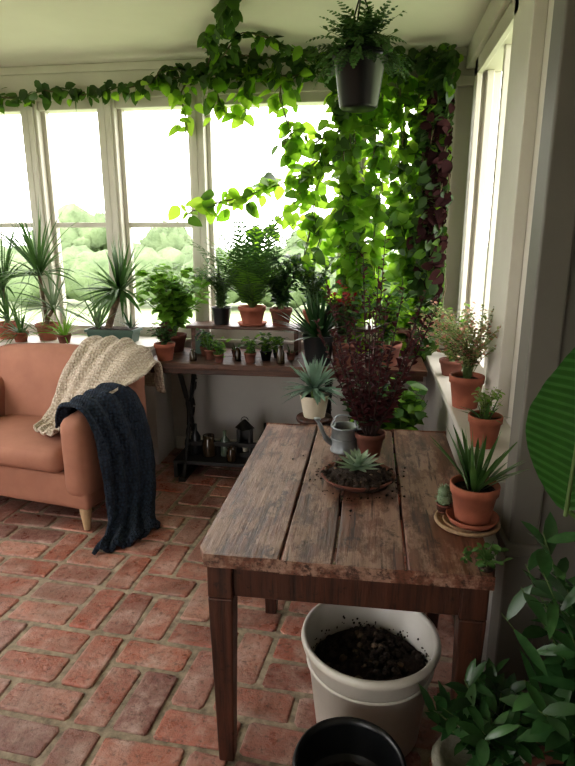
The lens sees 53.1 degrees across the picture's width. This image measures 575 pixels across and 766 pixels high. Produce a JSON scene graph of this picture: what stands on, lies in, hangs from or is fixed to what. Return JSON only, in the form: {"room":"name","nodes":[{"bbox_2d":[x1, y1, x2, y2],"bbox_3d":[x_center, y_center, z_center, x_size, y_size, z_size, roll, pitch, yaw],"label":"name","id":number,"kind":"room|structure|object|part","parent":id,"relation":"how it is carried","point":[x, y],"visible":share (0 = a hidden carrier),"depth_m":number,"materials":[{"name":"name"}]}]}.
{"room":"sunroom","nodes":[
{"label":"sunroom","id":0,"kind":"room"},
{"bbox_2d":[0,57,474,464],"bbox_3d":[-0.723,-0.789,4.075,4.000,2.750,0.500,2,14,8],"label":"wall","id":1,"kind":"structure","parent":0,"point":[221,401],"depth_m":4.26,"materials":[{"name":"white paint"}]},
{"bbox_2d":[0,101,47,332],"bbox_3d":[-2.112,-1.204,4.303,0.600,1.680,0.150,2,14,8],"label":"window","id":2,"kind":"structure","parent":1,"relation":"in","point":[21,110],"depth_m":4.13,"materials":[{"name":"white wood"}]},
{"bbox_2d":[27,98,119,334],"bbox_3d":[-1.532,-1.184,4.223,0.570,1.680,0.150,2,14,8],"label":"window","id":3,"kind":"structure","parent":1,"relation":"in","point":[38,118],"depth_m":4.13,"materials":[{"name":"white wood"}]},
{"bbox_2d":[104,95,203,337],"bbox_3d":[-0.929,-1.162,4.140,0.650,1.680,0.150,2,14,8],"label":"window","id":4,"kind":"structure","parent":1,"relation":"in","point":[114,110],"depth_m":4.07,"materials":[{"name":"white wood"}]},
{"bbox_2d":[0,333,445,350],"bbox_3d":[-0.797,-0.283,4.111,3.880,0.030,0.440,2,14,8],"label":"windowsill","id":5,"kind":"structure","parent":1,"relation":"attached to","point":[147,341],"depth_m":4.15,"materials":[{"name":"white wood"}]},
{"bbox_2d":[0,222,46,339],"bbox_3d":[-2.067,-0.729,4.015,0.943,0.880,0.700,2,14,8],"label":"dracaena","id":6,"kind":"object","parent":5,"relation":"on","point":[5,306],"visible":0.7,"depth_m":4.07,"materials":[{"name":"plant"}]},
{"bbox_2d":[0,288,54,344],"bbox_3d":[-1.911,-0.458,4.042,0.709,0.451,0.606,2,14,8],"label":"spider plant","id":7,"kind":"object","parent":5,"relation":"on","point":[17,334],"visible":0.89,"depth_m":4.05,"materials":[{"name":"green plant"}]},
{"bbox_2d":[0,201,103,340],"bbox_3d":[-1.787,-0.775,3.930,1.090,1.012,0.786,2,14,8],"label":"dracaena","id":8,"kind":"object","parent":5,"relation":"on","point":[37,264],"visible":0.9,"depth_m":4.01,"materials":[{"name":"plant"}]},
{"bbox_2d":[21,299,91,343],"bbox_3d":[-1.607,-0.427,4.033,0.566,0.371,0.522,-10,17,-33],"label":"spider plant","id":9,"kind":"object","parent":5,"relation":"on","point":[63,336],"visible":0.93,"depth_m":4.01,"materials":[{"name":"green plant"}]},
{"bbox_2d":[55,235,157,341],"bbox_3d":[-1.238,-0.636,3.905,0.833,0.755,0.601,2,14,8],"label":"planter","id":10,"kind":"object","parent":5,"relation":"on","point":[117,294],"visible":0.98,"depth_m":3.96,"materials":[{"name":"plant"}]},
{"bbox_2d":[0,47,474,101],"bbox_3d":[-0.762,-2.035,3.840,3.900,0.220,0.030,2,14,8],"label":"trim","id":11,"kind":"structure","parent":1,"relation":"attached to","point":[464,80],"depth_m":3.85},
{"bbox_2d":[176,436,346,457],"bbox_3d":[0.062,0.499,4.384,1.880,0.100,0.018,2,14,8],"label":"baseboard","id":12,"kind":"structure","parent":1,"relation":"attached to","point":[180,440],"depth_m":4.49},
{"bbox_2d":[195,90,346,340],"bbox_3d":[-0.089,-1.133,4.024,1.045,1.680,0.150,2,14,8],"label":"window","id":13,"kind":"structure","parent":1,"relation":"in","point":[204,134],"depth_m":4.00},
{"bbox_2d":[354,86,457,342],"bbox_3d":[0.752,-1.103,3.908,0.655,1.680,0.150,2,14,8],"label":"window","id":14,"kind":"structure","parent":1,"relation":"in","point":[363,160],"depth_m":3.79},
{"bbox_2d":[0,0,490,67],"bbox_3d":[-0.973,-1.481,0.989,4.500,0.120,6.150,2,14,8],"label":"ceiling","id":15,"kind":"structure","parent":0,"point":[32,32],"depth_m":3.17,"materials":[{"name":"paint"}]},
{"bbox_2d":[0,0,463,113],"bbox_3d":[-0.638,-1.842,3.258,3.292,0.333,1.095,2,14,8],"label":"trailing vine","id":16,"kind":"object","parent":15,"relation":"hanging from","point":[228,15],"depth_m":3.59,"materials":[{"name":"green plant"}]},
{"bbox_2d":[168,63,372,301],"bbox_3d":[-0.132,-1.287,3.799,1.388,1.493,0.234,2,14,8],"label":"vine","id":17,"kind":"object","parent":15,"relation":"hanging from","point":[312,172],"visible":0.8,"depth_m":3.76,"materials":[{"name":"green plant"}]},
{"bbox_2d":[306,0,413,112],"bbox_3d":[0.338,-1.576,2.690,0.493,0.550,0.495,-13,20,-42],"label":"potted fern","id":18,"kind":"object","parent":15,"relation":"hanging from","point":[360,63],"visible":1,"depth_m":2.62,"materials":[{"name":"green plant"}]},
{"bbox_2d":[323,72,431,361],"bbox_3d":[0.592,-1.037,3.748,0.795,1.886,0.249,2,14,8],"label":"vine","id":19,"kind":"object","parent":15,"relation":"hanging from","point":[352,226],"depth_m":3.69,"materials":[{"name":"green plant"}]},
{"bbox_2d":[398,43,460,360],"bbox_3d":[0.888,-1.067,3.597,0.298,1.908,0.280,-4,15,-14],"label":"vine","id":20,"kind":"object","parent":15,"relation":"hanging from","point":[434,136],"visible":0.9,"depth_m":3.52,"materials":[{"name":"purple plant"}]},
{"bbox_2d":[0,448,552,765],"bbox_3d":[-0.969,1.285,1.705,4.602,0.105,6.254,2,14,8],"label":"floor","id":21,"kind":"structure","parent":0,"point":[106,658],"depth_m":2.33,"materials":[{"name":"brick"}]},
{"bbox_2d":[0,343,146,530],"bbox_3d":[-1.543,0.272,3.588,1.178,0.935,0.767,5,15,18],"label":"upholstered armchair","id":22,"kind":"object","parent":21,"relation":"on","point":[62,468],"visible":0.64,"depth_m":3.29,"materials":[{"name":"orange fabric"}]},
{"bbox_3d":[-2.018,0.243,3.736,0.181,0.534,0.701,5,15,18],"label":"arm","id":23,"kind":"part","parent":22,"relation":"part of","materials":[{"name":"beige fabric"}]},
{"bbox_2d":[0,414,63,472],"bbox_3d":[-1.567,0.352,3.527,0.865,0.180,0.600,5,15,18],"label":"seat cushion","id":24,"kind":"object","parent":22,"relation":"on","point":[23,449],"depth_m":3.25,"materials":[{"name":"orange fabric"}]},
{"bbox_3d":[-1.539,0.494,3.658,1.146,0.216,0.696,5,15,18],"label":"seat","id":25,"kind":"part","parent":22,"relation":"part of","materials":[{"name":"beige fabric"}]},
{"bbox_3d":[-1.140,0.761,3.260,0.068,0.150,0.068,5,15,18],"label":"leg","id":26,"kind":"part","parent":22,"relation":"part of","materials":[{"name":"brown wood"}]},
{"bbox_2d":[33,335,165,435],"bbox_3d":[-1.159,-0.006,3.545,0.577,0.506,0.782,11,18,38],"label":"knit throw","id":27,"kind":"object","parent":22,"relation":"on","point":[97,360],"visible":0.76,"depth_m":3.55,"materials":[{"name":"beige fabric"}]},
{"bbox_3d":[-1.072,0.319,3.436,0.181,0.534,0.701,5,15,18],"label":"arm","id":28,"kind":"part","parent":22,"relation":"part of","materials":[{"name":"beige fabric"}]},
{"bbox_2d":[55,382,160,554],"bbox_3d":[-1.007,0.448,3.216,0.535,0.810,0.630,-4,15,-15],"label":"knit blanket","id":29,"kind":"object","parent":22,"relation":"on","point":[118,422],"visible":0.97,"depth_m":3.25,"materials":[{"name":"fabric"}]},
{"bbox_2d":[151,321,426,481],"bbox_3d":[-0.008,0.138,3.936,1.800,1.022,0.560,2,14,8],"label":"console table","id":30,"kind":"object","parent":21,"relation":"on","point":[181,364],"visible":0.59,"depth_m":3.87,"materials":[{"name":"brown wood"}]},
{"bbox_2d":[146,321,179,360],"bbox_3d":[-0.803,-0.278,3.760,0.210,0.253,0.199,-9,17,-32],"label":"potted heuchera","id":31,"kind":"object","parent":30,"relation":"on","point":[164,349],"visible":1,"depth_m":3.73,"materials":[{"name":"ceramic"}]},
{"bbox_2d":[133,262,211,351],"bbox_3d":[-0.793,-0.511,3.940,0.564,0.617,0.447,2,14,8],"label":"potted pelargonium","id":32,"kind":"object","parent":30,"relation":"on","point":[174,303],"visible":0.96,"depth_m":3.94,"materials":[{"name":"plant"}]},
{"bbox_2d":[189,349,196,360],"bbox_3d":[-0.617,-0.183,3.756,0.047,0.072,0.047,2,14,8],"label":"jar","id":33,"kind":"object","parent":30,"relation":"on","point":[193,356],"visible":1,"depth_m":3.74,"materials":[{"name":"brown glass"}]},
{"bbox_2d":[191,423,200,454],"bbox_3d":[-0.647,0.392,4.053,0.071,0.220,0.071,2,14,8],"label":"glass bottle","id":34,"kind":"object","parent":30,"relation":"on","point":[195,436],"visible":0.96,"depth_m":4.03,"materials":[{"name":"black glass"}]},
{"bbox_2d":[194,331,212,353],"bbox_3d":[-0.575,-0.279,3.962,0.134,0.157,0.016,2,14,8],"label":"plaque","id":35,"kind":"object","parent":30,"relation":"on","point":[197,342],"visible":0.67,"depth_m":3.96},
{"bbox_2d":[195,328,214,356],"bbox_3d":[-0.560,-0.282,3.897,0.134,0.194,0.163,2,14,8],"label":"potted plant","id":36,"kind":"object","parent":30,"relation":"on","point":[204,340],"visible":0.7,"depth_m":3.88,"materials":[{"name":"plant"}]},
{"bbox_2d":[202,433,215,457],"bbox_3d":[-0.551,0.434,4.029,0.102,0.150,0.102,2,14,8],"label":"glass jar","id":37,"kind":"object","parent":30,"relation":"on","point":[208,448],"visible":1,"depth_m":3.99,"materials":[{"name":"brown glass"}]},
{"bbox_2d":[201,339,221,359],"bbox_3d":[-0.499,-0.231,3.792,0.192,0.147,0.121,7,16,24],"label":"pot","id":38,"kind":"object","parent":30,"relation":"on","point":[208,350],"visible":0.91,"depth_m":3.77,"materials":[{"name":"ceramic"}]},
{"bbox_2d":[195,253,234,324],"bbox_3d":[-0.485,-0.647,3.956,0.341,0.488,0.262,2,14,8],"label":"rosemary","id":39,"kind":"object","parent":30,"relation":"on","point":[221,313],"visible":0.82,"depth_m":3.96,"materials":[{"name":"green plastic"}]},
{"bbox_2d":[212,337,231,362],"bbox_3d":[-0.421,-0.213,3.710,0.136,0.153,0.116,-4,15,-15],"label":"pot","id":40,"kind":"object","parent":30,"relation":"on","point":[219,355],"visible":1,"depth_m":3.69,"materials":[{"name":"ceramic"}]},
{"bbox_2d":[220,430,229,456],"bbox_3d":[-0.439,0.419,4.029,0.071,0.180,0.071,2,14,8],"label":"glass bottle","id":41,"kind":"object","parent":30,"relation":"on","point":[223,450],"visible":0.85,"depth_m":4.01,"materials":[{"name":"glass"}]},
{"bbox_2d":[226,446,236,462],"bbox_3d":[-0.384,0.485,3.934,0.071,0.100,0.071,2,14,8],"label":"glass jar","id":42,"kind":"object","parent":30,"relation":"on","point":[231,454],"visible":1,"depth_m":3.91,"materials":[{"name":"glass"}]},
{"bbox_2d":[230,343,241,356],"bbox_3d":[-0.349,-0.230,3.852,0.081,0.115,0.134,2,14,8],"label":"pot","id":43,"kind":"object","parent":30,"relation":"on","point":[233,349],"visible":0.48,"depth_m":3.86,"materials":[{"name":"ceramic"}]},
{"bbox_2d":[235,347,240,360],"bbox_3d":[-0.324,-0.189,3.753,0.044,0.085,0.044,2,14,8],"label":"jar","id":44,"kind":"object","parent":30,"relation":"on","point":[237,349],"visible":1,"depth_m":3.74,"materials":[{"name":"brown glass"}]},
{"bbox_2d":[235,416,253,457],"bbox_3d":[-0.298,0.369,4.017,0.130,0.283,0.130,-3,15,-13],"label":"candle lantern","id":45,"kind":"object","parent":30,"relation":"on","point":[244,430],"visible":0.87,"depth_m":4.00,"materials":[{"name":"metal"}]},
{"bbox_2d":[180,215,312,326],"bbox_3d":[-0.301,-0.719,3.757,0.944,0.726,0.544,2,14,8],"label":"potted fern","id":46,"kind":"object","parent":30,"relation":"on","point":[249,273],"visible":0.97,"depth_m":3.77,"materials":[{"name":"plant"}]},
{"bbox_2d":[240,334,264,362],"bbox_3d":[-0.230,-0.224,3.692,0.162,0.183,0.112,2,14,8],"label":"pot","id":47,"kind":"object","parent":30,"relation":"on","point":[250,354],"visible":1,"depth_m":3.68,"materials":[{"name":"ceramic"}]},
{"bbox_2d":[259,332,274,360],"bbox_3d":[-0.139,-0.245,3.760,0.117,0.190,0.128,13,19,42],"label":"potted plant","id":48,"kind":"object","parent":30,"relation":"on","point":[266,353],"visible":0.95,"depth_m":3.74,"materials":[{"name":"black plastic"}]},
{"bbox_2d":[271,335,288,357],"bbox_3d":[-0.070,-0.241,3.834,0.146,0.146,0.114,6,16,23],"label":"pot","id":49,"kind":"object","parent":30,"relation":"on","point":[278,339],"visible":0.76,"depth_m":3.83,"materials":[{"name":"black plastic"}]},
{"bbox_2d":[277,345,284,363],"bbox_3d":[-0.044,-0.180,3.662,0.052,0.113,0.052,2,14,8],"label":"jar","id":50,"kind":"object","parent":30,"relation":"on","point":[280,352],"visible":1,"depth_m":3.64,"materials":[{"name":"brown glass"}]},
{"bbox_2d":[264,254,303,325],"bbox_3d":[-0.058,-0.624,3.883,0.398,0.479,0.315,2,14,8],"label":"peace lily","id":51,"kind":"object","parent":30,"relation":"on","point":[280,298],"visible":0.91,"depth_m":3.87,"materials":[{"name":"plant"}]},
{"bbox_2d":[285,344,298,359],"bbox_3d":[0.028,-0.211,3.782,0.141,0.113,0.108,-7,16,-26],"label":"pot","id":52,"kind":"object","parent":30,"relation":"on","point":[290,354],"visible":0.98,"depth_m":3.77,"materials":[{"name":"ceramic"}]},
{"bbox_2d":[289,253,346,323],"bbox_3d":[0.175,-0.621,3.848,0.446,0.491,0.298,2,14,8],"label":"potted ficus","id":53,"kind":"object","parent":30,"relation":"on","point":[312,286],"visible":0.66,"depth_m":3.84,"materials":[{"name":"plant"}]},
{"bbox_2d":[270,285,368,365],"bbox_3d":[0.208,-0.366,3.600,0.596,0.503,0.681,-9,17,-32],"label":"agave","id":54,"kind":"object","parent":30,"relation":"on","point":[314,348],"visible":0.77,"depth_m":3.54,"materials":[{"name":"green plant"}]},
{"bbox_2d":[325,280,361,365],"bbox_3d":[0.344,-0.373,3.584,0.269,0.525,0.256,2,14,8],"label":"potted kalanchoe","id":55,"kind":"object","parent":30,"relation":"on","point":[349,313],"visible":0.62,"depth_m":3.55,"materials":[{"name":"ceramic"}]},
{"bbox_2d":[357,278,421,365],"bbox_3d":[0.644,-0.377,3.578,0.390,0.536,0.407,-8,17,-29],"label":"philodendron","id":56,"kind":"object","parent":30,"relation":"on","point":[393,308],"visible":0.7,"depth_m":3.56,"materials":[{"name":"plant"}]},
{"bbox_2d":[296,412,332,498],"bbox_3d":[0.152,0.491,3.356,0.216,0.626,0.215,2,14,8],"label":"stool","id":57,"kind":"object","parent":21,"relation":"on","point":[300,418],"visible":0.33,"depth_m":3.22,"materials":[{"name":"brown wood"}]},
{"bbox_2d":[280,351,343,418],"bbox_3d":[0.153,0.006,3.231,0.439,0.376,0.382,6,16,23],"label":"agave","id":58,"kind":"object","parent":57,"relation":"on","point":[314,397],"visible":0.98,"depth_m":3.21,"materials":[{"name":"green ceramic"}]},
{"bbox_2d":[200,422,495,760],"bbox_3d":[0.230,0.714,2.221,0.836,0.756,1.185,2,14,8],"label":"table","id":59,"kind":"object","parent":21,"relation":"on","point":[241,551],"visible":0.84,"depth_m":1.71,"materials":[{"name":"brown wood"}]},
{"bbox_3d":[-0.191,0.851,1.763,0.074,0.717,0.074,2,14,8],"label":"leg","id":60,"kind":"part","parent":59,"relation":"part of","materials":[{"name":"brown wood"}]},
{"bbox_3d":[-0.071,0.669,2.475,0.074,0.717,0.074,2,14,8],"label":"leg","id":61,"kind":"part","parent":59,"relation":"part of","materials":[{"name":"brown wood"}]},
{"bbox_2d":[314,414,365,454],"bbox_3d":[0.223,0.205,2.386,0.224,0.159,0.116,2,14,8],"label":"watering can","id":62,"kind":"object","parent":59,"relation":"on","point":[342,436],"visible":0.84,"depth_m":2.35,"materials":[{"name":"metal"}]},
{"bbox_2d":[270,455,424,515],"bbox_3d":[0.297,0.346,2.142,0.565,0.009,0.604,-9,17,-30],"label":"soil","id":63,"kind":"object","parent":59,"relation":"on","point":[341,496],"visible":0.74,"depth_m":2.02,"materials":[{"name":"brown soil"}]},
{"bbox_2d":[320,448,395,493],"bbox_3d":[0.255,0.309,2.080,0.271,0.125,0.270,2,14,8],"label":"dish","id":64,"kind":"object","parent":59,"relation":"on","point":[356,474],"visible":1,"depth_m":2.05,"materials":[{"name":"ceramic"}]},
{"bbox_2d":[310,234,438,457],"bbox_3d":[0.336,-0.135,2.271,0.490,0.875,0.315,4,15,17],"label":"plant","id":65,"kind":"object","parent":59,"relation":"on","point":[368,409],"visible":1,"depth_m":2.26,"materials":[{"name":"plant"}]},
{"bbox_3d":[0.617,0.693,2.380,0.074,0.717,0.074,2,14,8],"label":"leg","id":66,"kind":"part","parent":59,"relation":"part of","materials":[{"name":"brown wood"}]},
{"bbox_2d":[434,510,500,537],"bbox_3d":[0.561,0.431,1.800,0.200,0.012,0.200,2,14,8],"label":"woven plate","id":67,"kind":"object","parent":59,"relation":"on","point":[442,520],"visible":0.31,"depth_m":1.74,"materials":[{"name":"beige wicker"}]},
{"bbox_2d":[435,483,452,513],"bbox_3d":[0.500,0.366,1.834,0.063,0.097,0.063,2,14,8],"label":"cactus","id":68,"kind":"object","parent":67,"relation":"on","point":[444,498],"visible":0.94,"depth_m":1.82,"materials":[{"name":"plant"}]},
{"bbox_2d":[430,425,528,530],"bbox_3d":[0.600,0.278,1.740,0.285,0.313,0.279,-5,15,-20],"label":"aloe","id":69,"kind":"object","parent":67,"relation":"on","point":[475,494],"visible":1,"depth_m":1.73,"materials":[{"name":"ceramic"}]},
{"bbox_3d":[0.512,0.876,1.666,0.074,0.717,0.074,2,14,8],"label":"leg","id":70,"kind":"part","parent":59,"relation":"part of","materials":[{"name":"brown wood"}]},
{"bbox_2d":[460,541,512,572],"bbox_3d":[0.534,0.467,1.544,0.136,0.071,0.078,8,16,27],"label":"sprigs","id":71,"kind":"object","parent":59,"relation":"on","point":[486,564],"visible":1,"depth_m":1.54,"materials":[{"name":"green plant"}]},
{"bbox_2d":[292,716,406,765],"bbox_3d":[0.162,1.129,1.537,0.300,0.290,0.300,2,14,8],"label":"plant pot","id":72,"kind":"object","parent":21,"relation":"on","point":[335,741],"visible":1,"depth_m":1.63,"materials":[{"name":"plastic"}]},
{"bbox_2d":[340,369,381,427],"bbox_3d":[0.423,0.351,3.370,0.253,0.890,0.271,2,14,8],"label":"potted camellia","id":73,"kind":"object","parent":21,"relation":"on","point":[351,369],"visible":0.02,"depth_m":3.32,"materials":[{"name":"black plant"}]},
{"bbox_2d":[301,603,440,756],"bbox_3d":[0.271,0.991,1.924,0.452,0.366,0.452,2,14,8],"label":"plant pot","id":74,"kind":"object","parent":21,"relation":"on","point":[369,664],"visible":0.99,"depth_m":1.86,"materials":[{"name":"plastic"}]},
{"bbox_2d":[350,377,428,540],"bbox_3d":[0.577,0.400,3.141,0.374,0.908,0.440,7,16,25],"label":"pothos","id":75,"kind":"object","parent":21,"relation":"on","point":[410,413],"visible":0.28,"depth_m":3.00,"materials":[{"name":"plant"}]},
{"bbox_2d":[419,658,545,765],"bbox_3d":[0.532,1.012,1.531,0.331,0.520,0.304,-4,15,-15],"label":"potted plant","id":76,"kind":"object","parent":21,"relation":"on","point":[479,729],"visible":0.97,"depth_m":1.50,"materials":[{"name":"green plant"}]},
{"bbox_2d":[481,0,574,718],"bbox_3d":[0.773,-0.186,1.715,0.150,2.750,0.140,2,14,8],"label":"wall post","id":77,"kind":"object","parent":21,"relation":"on","point":[553,218],"depth_m":1.68,"materials":[{"name":"white paint"}]},
{"bbox_2d":[499,512,574,765],"bbox_3d":[0.747,0.837,1.363,0.491,0.942,0.558,-2,14,-8],"label":"shrub","id":78,"kind":"object","parent":21,"relation":"on","point":[552,708],"visible":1,"depth_m":1.32,"materials":[{"name":"green plant"}]},
{"bbox_2d":[526,348,574,518],"bbox_3d":[0.820,0.484,1.485,0.533,1.567,0.383,2,14,8],"label":"leaf","id":79,"kind":"object","parent":21,"relation":"on","point":[550,423],"visible":0.88,"depth_m":1.30,"materials":[{"name":"green plant"}]},
{"bbox_2d":[423,0,553,661],"bbox_3d":[0.985,-0.475,2.846,0.300,2.750,2.230,2,14,8],"label":"wall","id":80,"kind":"structure","parent":0,"point":[438,418],"depth_m":3.19,"materials":[{"name":"white paint"}]},
{"bbox_2d":[426,350,510,478],"bbox_3d":[0.906,0.049,2.976,0.215,0.030,2.160,2,14,8],"label":"windowsill","id":81,"kind":"structure","parent":80,"relation":"attached to","point":[460,419],"depth_m":2.49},
{"bbox_2d":[407,301,475,375],"bbox_3d":[0.834,-0.241,3.167,0.363,0.436,0.409,3,15,11],"label":"geranium","id":82,"kind":"object","parent":81,"relation":"on","point":[448,365],"visible":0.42,"depth_m":3.22,"materials":[{"name":"plant"}]},
{"bbox_2d":[400,300,500,409],"bbox_3d":[0.719,-0.119,2.624,0.440,0.468,0.446,2,14,8],"label":"potted coleus","id":83,"kind":"object","parent":81,"relation":"on","point":[464,383],"visible":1,"depth_m":2.59,"materials":[{"name":"plant"}]},
{"bbox_2d":[458,385,509,448],"bbox_3d":[0.733,0.129,2.145,0.159,0.226,0.190,0,14,0],"label":"jade plant","id":84,"kind":"object","parent":81,"relation":"on","point":[483,422],"visible":0.98,"depth_m":2.13,"materials":[{"name":"ceramic"}]},
{"bbox_2d":[466,0,511,68],"bbox_3d":[0.984,-1.742,2.512,0.060,0.130,2.150,2,14,8],"label":"trim","id":85,"kind":"structure","parent":80,"relation":"attached to","point":[496,9],"depth_m":2.98,"materials":[{"name":"white wood"}]},
{"bbox_2d":[457,0,548,418],"bbox_3d":[1.049,-0.899,2.910,0.120,1.820,1.420,2,14,8],"label":"window","id":86,"kind":"structure","parent":80,"relation":"in","point":[523,58],"depth_m":2.44,"materials":[{"name":"white wood"}]},
{"bbox_2d":[528,232,574,690],"bbox_3d":[1.030,-0.184,1.710,0.440,2.750,0.080,2,14,8],"label":"wall","id":87,"kind":"structure","parent":0,"point":[564,524],"depth_m":1.85,"materials":[{"name":"grey paint"}]},
{"label":"outside","id":88,"kind":"structure","parent":0,"visible":0},
{"bbox_2d":[0,298,404,324],"bbox_3d":[2.114,-1.578,14.925,80.000,0.100,90.000,2,14,8],"label":"lawn","id":89,"kind":"structure","parent":88,"point":[146,316],"depth_m":16.22,"materials":[{"name":"green plant"}]},
{"bbox_2d":[0,203,486,308],"bbox_3d":[-5.365,-3.906,17.682,34.361,3.236,3.157,2,14,8],"label":"trees","id":90,"kind":"object","parent":89,"relation":"on","point":[166,245],"visible":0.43,"depth_m":17.01,"materials":[{"name":"green plant"}]}
]}

